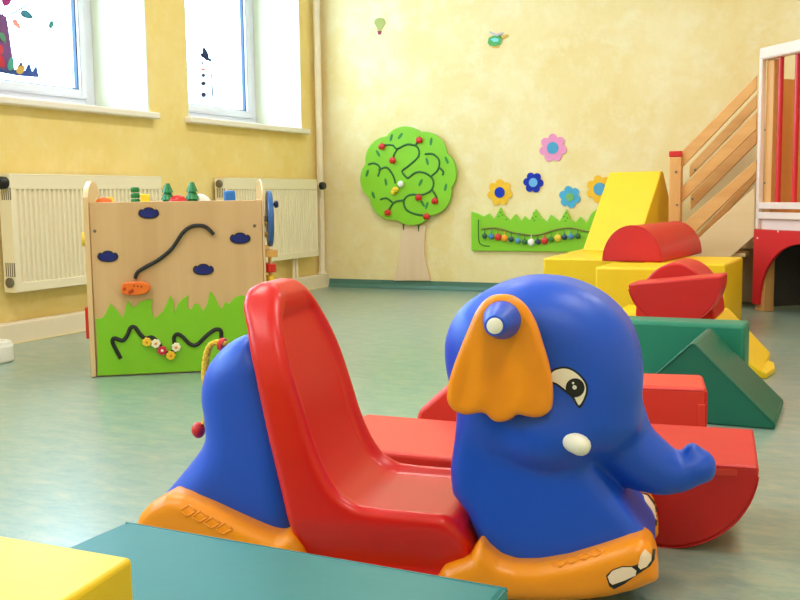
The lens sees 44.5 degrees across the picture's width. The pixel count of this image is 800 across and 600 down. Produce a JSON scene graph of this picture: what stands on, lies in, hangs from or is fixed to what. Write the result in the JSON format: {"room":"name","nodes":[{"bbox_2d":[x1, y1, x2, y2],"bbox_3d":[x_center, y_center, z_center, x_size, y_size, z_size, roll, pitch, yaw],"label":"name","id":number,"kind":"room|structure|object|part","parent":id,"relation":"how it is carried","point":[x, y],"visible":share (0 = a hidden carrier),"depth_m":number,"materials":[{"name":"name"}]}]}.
{"room":"children's room","nodes":[
{"label":"children's room","id":0,"kind":"room"},
{"bbox_2d":[0,0,318,322],"bbox_3d":[-2.893,-1.141,3.724,0.600,3.000,9.290,2,7,25],"label":"wall","id":1,"kind":"structure","parent":0,"point":[32,140],"depth_m":6.05,"materials":[{"name":"paint"}]},
{"bbox_2d":[0,0,159,119],"bbox_3d":[-2.024,-1.804,5.330,0.535,1.545,1.480,2,7,25],"label":"window","id":2,"kind":"structure","parent":1,"relation":"in","point":[108,39],"depth_m":5.96,"materials":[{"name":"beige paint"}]},
{"bbox_2d":[0,0,53,76],"bbox_3d":[-2.174,-1.494,5.530,0.006,0.442,0.595,2,7,25],"label":"window sticker","id":3,"kind":"object","parent":2,"relation":"attached to","point":[6,58],"visible":1,"depth_m":5.50,"materials":[{"name":"purple"}]},
{"bbox_3d":[-2.218,-1.830,5.418,0.068,1.325,1.216,2,7,25],"label":"sash","id":4,"kind":"part","parent":2,"relation":"part of","materials":[{"name":"white plastic"}]},
{"bbox_3d":[-2.235,-1.825,5.426,0.070,1.505,1.386,2,7,25],"label":"frame","id":5,"kind":"part","parent":2,"relation":"part of","materials":[{"name":"white plastic"}]},
{"bbox_3d":[-1.996,-1.055,5.401,0.495,0.040,1.480,2,7,25],"label":"sill","id":6,"kind":"part","parent":2,"relation":"part of","materials":[{"name":"white"}]},
{"bbox_2d":[0,174,161,292],"bbox_3d":[-1.740,-0.313,5.424,0.106,0.751,1.218,2,7,25],"label":"radiator","id":7,"kind":"object","parent":1,"relation":"attached to","point":[42,218],"visible":0.72,"depth_m":5.10,"materials":[{"name":"beige metal"}]},
{"bbox_3d":[-1.978,-0.582,4.854,0.064,0.063,0.045,2,7,25],"label":"thermostat knob","id":8,"kind":"part","parent":7,"relation":"part of","materials":[{"name":"black plastic"}]},
{"bbox_2d":[0,174,160,177],"bbox_3d":[-1.725,-0.684,5.399,0.082,0.008,1.171,2,7,25],"label":"grille","id":9,"kind":"object","parent":7,"relation":"attached to","point":[3,175],"depth_m":5.18,"materials":[{"name":"beige metal"}]},
{"bbox_2d":[0,274,328,343],"bbox_3d":[-2.566,0.308,3.738,0.073,0.104,9.277,2,7,25],"label":"trim","id":10,"kind":"structure","parent":1,"relation":"attached to","point":[47,326],"depth_m":5.19,"materials":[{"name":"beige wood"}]},
{"bbox_2d":[184,0,309,134],"bbox_3d":[-1.263,-1.986,6.950,0.535,1.545,1.500,2,7,25],"label":"window","id":11,"kind":"structure","parent":1,"relation":"in","point":[269,30],"depth_m":7.58,"materials":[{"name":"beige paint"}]},
{"bbox_2d":[194,47,215,102],"bbox_3d":[-1.422,-1.643,7.133,0.004,0.395,0.280,2,7,25],"label":"window sticker","id":12,"kind":"object","parent":11,"relation":"attached to","point":[203,90],"visible":1,"depth_m":7.13,"materials":[{"name":"white"}]},
{"bbox_3d":[-1.456,-2.012,7.038,0.068,1.325,1.236,2,7,25],"label":"sash","id":13,"kind":"part","parent":11,"relation":"part of","materials":[{"name":"white plastic"}]},
{"bbox_3d":[-1.473,-2.008,7.047,0.070,1.505,1.406,2,7,25],"label":"frame","id":14,"kind":"part","parent":11,"relation":"part of","materials":[{"name":"white plastic"}]},
{"bbox_3d":[-1.234,-1.238,7.021,0.495,0.040,1.500,2,7,25],"label":"sill","id":15,"kind":"part","parent":11,"relation":"part of","materials":[{"name":"white"}]},
{"bbox_2d":[215,178,325,278],"bbox_3d":[-0.925,-0.508,7.150,0.128,0.751,1.350,2,7,26],"label":"radiator","id":16,"kind":"object","parent":1,"relation":"attached to","point":[296,215],"visible":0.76,"depth_m":7.27,"materials":[{"name":"beige metal"}]},
{"bbox_2d":[215,178,316,179],"bbox_3d":[-0.941,-0.872,7.068,0.082,0.008,1.234,2,7,25],"label":"grille","id":17,"kind":"object","parent":16,"relation":"attached to","point":[215,178],"depth_m":6.81,"materials":[{"name":"beige metal"}]},
{"bbox_3d":[-0.933,-0.576,7.098,0.070,0.565,1.202,2,7,25],"label":"panel","id":18,"kind":"part","parent":16,"relation":"part of","materials":[{"name":"beige metal"}]},
{"bbox_3d":[-0.605,-0.895,7.671,0.040,0.059,0.060,2,7,25],"label":"thermostat knob","id":19,"kind":"part","parent":16,"relation":"part of","materials":[{"name":"black plastic"}]},
{"bbox_2d":[313,0,326,274],"bbox_3d":[-0.642,-1.645,7.686,0.072,2.893,0.072,2,7,25],"label":"pipe","id":20,"kind":"object","parent":1,"relation":"attached to","point":[316,3],"visible":1,"depth_m":7.70,"materials":[{"name":"beige metal"}]},
{"bbox_2d":[0,287,799,599],"bbox_3d":[0.177,0.510,2.468,7.330,0.100,9.690,2,7,25],"label":"floor","id":21,"kind":"structure","parent":0,"point":[82,456],"depth_m":3.05,"materials":[{"name":"green laminate"}]},
{"bbox_2d":[0,339,13,363],"bbox_3d":[-1.925,0.234,4.408,0.340,0.094,0.260,2,7,25],"label":"stand","id":22,"kind":"object","parent":21,"relation":"on","point":[6,346],"visible":1,"depth_m":4.37,"materials":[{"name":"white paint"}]},
{"bbox_2d":[0,536,132,599],"bbox_3d":[-0.623,0.455,0.957,0.679,0.350,0.440,2,7,25],"label":"foam block","id":23,"kind":"object","parent":21,"relation":"on","point":[29,570],"visible":1,"depth_m":0.99,"materials":[{"name":"yellow plastic"}]},
{"bbox_2d":[82,179,278,376],"bbox_3d":[-0.932,-0.116,4.223,0.804,0.799,0.508,-2,6,-11],"label":"box","id":24,"kind":"object","parent":21,"relation":"on","point":[169,278],"visible":0.96,"depth_m":4.02,"materials":[{"name":"brown wood"}]},
{"bbox_3d":[-1.301,-0.106,4.173,0.021,0.799,0.462,-2,6,-11],"label":"panel","id":25,"kind":"part","parent":24,"relation":"part of","materials":[{"name":"brown wood"}]},
{"bbox_3d":[-1.125,-0.432,4.155,0.037,0.094,0.038,-2,6,-11],"label":"ribbed post","id":26,"kind":"part","parent":24,"relation":"part of","materials":[{"name":"green paint"}]},
{"bbox_3d":[-0.610,-0.130,4.311,0.009,0.799,0.462,-2,6,-11],"label":"panel","id":27,"kind":"part","parent":24,"relation":"part of","materials":[{"name":"brown wood"}]},
{"bbox_3d":[-0.552,-0.100,4.163,0.060,0.230,0.100,-2,6,-11],"label":"bead frame","id":28,"kind":"part","parent":24,"relation":"part of","materials":[{"name":"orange wood"}]},
{"bbox_3d":[-0.528,-0.405,4.136,0.028,0.031,0.032,-2,6,-11],"label":"wheel knob","id":29,"kind":"part","parent":24,"relation":"part of","materials":[{"name":"blue paint"}]},
{"bbox_2d":[70,522,507,599],"bbox_3d":[-0.200,0.475,1.190,0.605,0.250,0.308,2,7,25],"label":"foam slab","id":30,"kind":"object","parent":21,"relation":"on","point":[167,564],"visible":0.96,"depth_m":1.23,"materials":[{"name":"teal plastic"}]},
{"bbox_2d":[363,414,455,467],"bbox_3d":[0.109,0.400,2.346,0.575,0.145,0.345,2,7,23],"label":"foam mat","id":31,"kind":"object","parent":21,"relation":"on","point":[414,441],"visible":0.16,"depth_m":2.33,"materials":[{"name":"red plastic"}]},
{"bbox_2d":[138,274,715,599],"bbox_3d":[0.042,0.236,1.901,1.093,0.568,0.521,1,6,15],"label":"elephant","id":32,"kind":"object","parent":21,"relation":"on","point":[557,464],"visible":0.96,"depth_m":1.76},
{"bbox_3d":[-0.053,0.240,1.926,0.459,0.557,0.324,1,6,15],"label":"seat","id":33,"kind":"part","parent":32,"relation":"part of","materials":[{"name":"red plastic"}]},
{"bbox_3d":[0.164,0.038,1.622,0.066,0.066,0.080,1,6,15],"label":"handle","id":34,"kind":"part","parent":32,"relation":"part of","materials":[{"name":"blue plastic"}]},
{"bbox_2d":[418,373,707,426],"bbox_3d":[0.419,0.321,2.643,0.772,0.232,0.194,1,6,14],"label":"foam block","id":35,"kind":"object","parent":21,"relation":"on","point":[668,399],"visible":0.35,"depth_m":2.48,"materials":[{"name":"red leather"}]},
{"bbox_2d":[568,249,602,252],"bbox_3d":[1.468,-0.156,6.390,0.535,0.360,0.880,2,7,25],"label":"foam block","id":36,"kind":"object","parent":21,"relation":"on","point":[580,250],"visible":0.04,"depth_m":6.11,"materials":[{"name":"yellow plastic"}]},
{"bbox_2d":[583,171,668,250],"bbox_3d":[1.505,-0.578,6.314,0.360,0.495,0.694,4,8,38],"label":"wedge","id":37,"kind":"object","parent":36,"relation":"on","point":[627,198],"visible":0.62,"depth_m":6.20,"materials":[{"name":"yellow leather"}]},
{"bbox_2d":[544,252,644,285],"bbox_3d":[1.206,-0.079,5.699,0.595,0.360,0.580,2,7,25],"label":"foam block","id":38,"kind":"object","parent":21,"relation":"on","point":[581,266],"visible":0.2,"depth_m":5.48,"materials":[{"name":"yellow plastic"}]},
{"bbox_2d":[602,221,701,262],"bbox_3d":[1.425,-0.335,5.465,0.320,0.192,0.832,3,7,31],"label":"cylinder","id":39,"kind":"object","parent":38,"relation":"on","point":[661,242],"visible":1,"depth_m":5.15,"materials":[{"name":"red plastic"}]},
{"bbox_2d":[595,262,667,307],"bbox_3d":[1.200,0.004,4.914,0.360,0.360,0.356,2,7,25],"label":"foam block","id":40,"kind":"object","parent":21,"relation":"on","point":[614,279],"visible":0.23,"depth_m":4.78,"materials":[{"name":"yellow leather"}]},
{"bbox_2d":[629,316,748,373],"bbox_3d":[0.895,0.198,3.595,0.720,0.262,0.150,2,7,25],"label":"foam block","id":41,"kind":"object","parent":21,"relation":"on","point":[661,339],"visible":0.29,"depth_m":3.48,"materials":[{"name":"green leather"}]},
{"bbox_2d":[645,256,742,319],"bbox_3d":[1.579,-0.037,5.257,0.436,0.360,0.570,2,7,25],"label":"foam block","id":42,"kind":"object","parent":21,"relation":"on","point":[733,266],"visible":0.28,"depth_m":5.16,"materials":[{"name":"yellow leather"}]},
{"bbox_2d":[623,305,774,378],"bbox_3d":[1.264,0.164,4.233,0.708,0.186,0.740,2,7,25],"label":"ramp","id":43,"kind":"object","parent":21,"relation":"on","point":[759,356],"visible":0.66,"depth_m":4.06,"materials":[{"name":"yellow leather"}]},
{"bbox_2d":[628,273,726,318],"bbox_3d":[1.138,-0.007,4.006,0.366,0.205,0.202,2,7,25],"label":"cylinder","id":44,"kind":"object","parent":43,"relation":"on","point":[693,296],"visible":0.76,"depth_m":3.92,"materials":[{"name":"red leather"}]},
{"bbox_2d":[636,258,723,318],"bbox_3d":[1.239,-0.056,4.309,0.329,0.234,0.340,2,7,25],"label":"cylinder","id":45,"kind":"object","parent":43,"relation":"on","point":[686,266],"visible":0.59,"depth_m":4.17,"materials":[{"name":"red leather"}]},
{"bbox_2d":[651,424,758,547],"bbox_3d":[0.586,0.398,2.140,0.363,0.182,0.333,1,6,18],"label":"cylinder","id":46,"kind":"object","parent":21,"relation":"on","point":[703,512],"visible":0.5,"depth_m":1.97,"materials":[{"name":"red plastic"}]},
{"bbox_2d":[668,76,756,301],"bbox_3d":[2.037,-0.672,6.218,0.552,1.407,0.564,2,7,25],"label":"stairs","id":47,"kind":"structure","parent":21,"relation":"on","point":[730,233],"depth_m":6.03,"materials":[{"name":"brown wood"}]},
{"bbox_3d":[1.724,-0.422,6.128,0.073,0.938,0.080,2,7,25],"label":"newel post","id":48,"kind":"part","parent":47,"relation":"part of","materials":[{"name":"brown wood"}]},
{"bbox_2d":[655,329,782,428],"bbox_3d":[0.989,0.242,3.218,0.490,0.252,0.374,2,7,25],"label":"triangle","id":49,"kind":"object","parent":21,"relation":"on","point":[736,395],"visible":0.68,"depth_m":3.04,"materials":[{"name":"green leather"}]},
{"bbox_2d":[752,39,799,311],"bbox_3d":[2.641,-0.674,5.424,0.722,1.562,1.150,-3,6,-17],"label":"playhouse","id":50,"kind":"object","parent":21,"relation":"on","point":[776,250],"visible":1,"depth_m":5.81,"materials":[{"name":"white wood"}]},
{"bbox_3d":[2.203,-0.179,5.897,0.070,0.491,0.086,-3,6,-17],"label":"leg","id":51,"kind":"part","parent":50,"relation":"part of","materials":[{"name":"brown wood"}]},
{"bbox_3d":[2.208,-0.920,5.806,0.048,0.993,0.066,-3,6,-17],"label":"post","id":52,"kind":"part","parent":50,"relation":"part of","materials":[{"name":"brown wood"}]},
{"bbox_3d":[2.313,-0.147,5.378,0.019,0.453,1.150,-3,6,-17],"label":"arch panel","id":53,"kind":"part","parent":50,"relation":"part of","materials":[{"name":"red wood"}]},
{"bbox_3d":[2.337,-0.455,5.354,0.062,0.040,1.150,-3,6,-17],"label":"rail","id":54,"kind":"part","parent":50,"relation":"part of","materials":[{"name":"white wood"}]},
{"bbox_3d":[2.337,-0.513,5.347,0.062,0.039,1.150,-3,6,-17],"label":"rail","id":55,"kind":"part","parent":50,"relation":"part of","materials":[{"name":"white wood"}]},
{"bbox_3d":[2.324,-1.400,5.253,0.064,0.072,1.150,-3,6,-17],"label":"rail","id":56,"kind":"part","parent":50,"relation":"part of","materials":[{"name":"white wood"}]},
{"bbox_3d":[2.445,-0.904,5.936,0.420,0.852,0.018,-3,6,-17],"label":"entry panel","id":57,"kind":"part","parent":50,"relation":"part of","materials":[{"name":"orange wood"}]},
{"bbox_2d":[320,0,799,282],"bbox_3d":[2.164,-1.513,6.576,7.330,3.000,0.200,2,7,25],"label":"wall","id":58,"kind":"structure","parent":0,"point":[625,84],"depth_m":7.10,"materials":[{"name":"yellow paint"}]},
{"bbox_2d":[374,18,385,34],"bbox_3d":[-0.154,-2.096,7.486,0.095,0.126,0.006,2,7,25],"label":"decoration","id":59,"kind":"object","parent":58,"relation":"attached to","point":[379,22],"visible":1,"depth_m":7.48,"materials":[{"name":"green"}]},
{"bbox_2d":[360,126,456,280],"bbox_3d":[0.060,-0.733,7.499,0.808,1.182,0.075,2,7,25],"label":"tree wall toy","id":60,"kind":"object","parent":58,"relation":"attached to","point":[408,176],"visible":1,"depth_m":7.49,"materials":[{"name":"wood"}]},
{"bbox_3d":[0.005,-0.887,7.482,0.051,0.052,0.031,2,7,25],"label":"slider knob","id":61,"kind":"part","parent":60,"relation":"part of","materials":[{"name":"white paint"}]},
{"bbox_3d":[0.059,-0.947,7.482,0.807,0.751,0.027,2,7,25],"label":"crown","id":62,"kind":"part","parent":60,"relation":"part of","materials":[{"name":"green paint"}]},
{"bbox_2d":[328,278,498,291],"bbox_3d":[2.348,-0.035,6.523,6.455,0.065,0.040,2,7,25],"label":"baseboard","id":63,"kind":"structure","parent":58,"relation":"attached to","point":[350,283],"depth_m":7.58,"materials":[{"name":"teal"}]},
{"bbox_2d":[488,31,507,47],"bbox_3d":[0.712,-1.895,7.098,0.159,0.125,0.009,2,7,25],"label":"decoration","id":64,"kind":"object","parent":58,"relation":"attached to","point":[494,41],"visible":1,"depth_m":7.10,"materials":[{"name":"green plastic"}]},
{"bbox_2d":[487,179,511,204],"bbox_3d":[0.736,-0.796,7.210,0.192,0.190,0.010,2,7,25],"label":"flower","id":65,"kind":"object","parent":58,"relation":"attached to","point":[499,192],"visible":1,"depth_m":7.21,"materials":[{"name":"yellow wood"}]},
{"bbox_2d":[523,173,543,191],"bbox_3d":[0.967,-0.853,7.095,0.152,0.144,0.010,2,7,25],"label":"flower","id":66,"kind":"object","parent":58,"relation":"attached to","point":[533,182],"visible":1,"depth_m":7.09,"materials":[{"name":"blue wood"}]},
{"bbox_2d":[471,208,596,251],"bbox_3d":[1.002,-0.511,7.096,1.038,0.319,0.049,2,7,25],"label":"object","id":67,"kind":"object","parent":58,"relation":"attached to","point":[501,233],"visible":0.96,"depth_m":7.13,"materials":[{"name":"green paint"}]},
{"bbox_3d":[1.028,-0.494,7.079,0.939,0.065,0.012,2,7,25],"label":"bead rail","id":68,"kind":"part","parent":67,"relation":"part of","materials":[{"name":"green"}]},
{"bbox_2d":[539,134,566,160],"bbox_3d":[1.095,-1.093,7.008,0.200,0.197,0.010,2,7,25],"label":"flower","id":69,"kind":"object","parent":58,"relation":"attached to","point":[552,147],"visible":1,"depth_m":7.00,"materials":[{"name":"pink wood"}]},
{"bbox_2d":[559,186,580,207],"bbox_3d":[1.214,-0.736,6.992,0.155,0.157,0.010,2,7,25],"label":"flower","id":70,"kind":"object","parent":58,"relation":"attached to","point":[569,196],"visible":1,"depth_m":6.99,"materials":[{"name":"blue wood"}]},
{"bbox_2d":[587,175,607,202],"bbox_3d":[1.412,-0.782,6.894,0.189,0.192,0.010,2,7,25],"label":"flower","id":71,"kind":"object","parent":58,"relation":"attached to","point":[596,187],"visible":0.59,"depth_m":6.90,"materials":[{"name":"yellow wood"}]}
]}

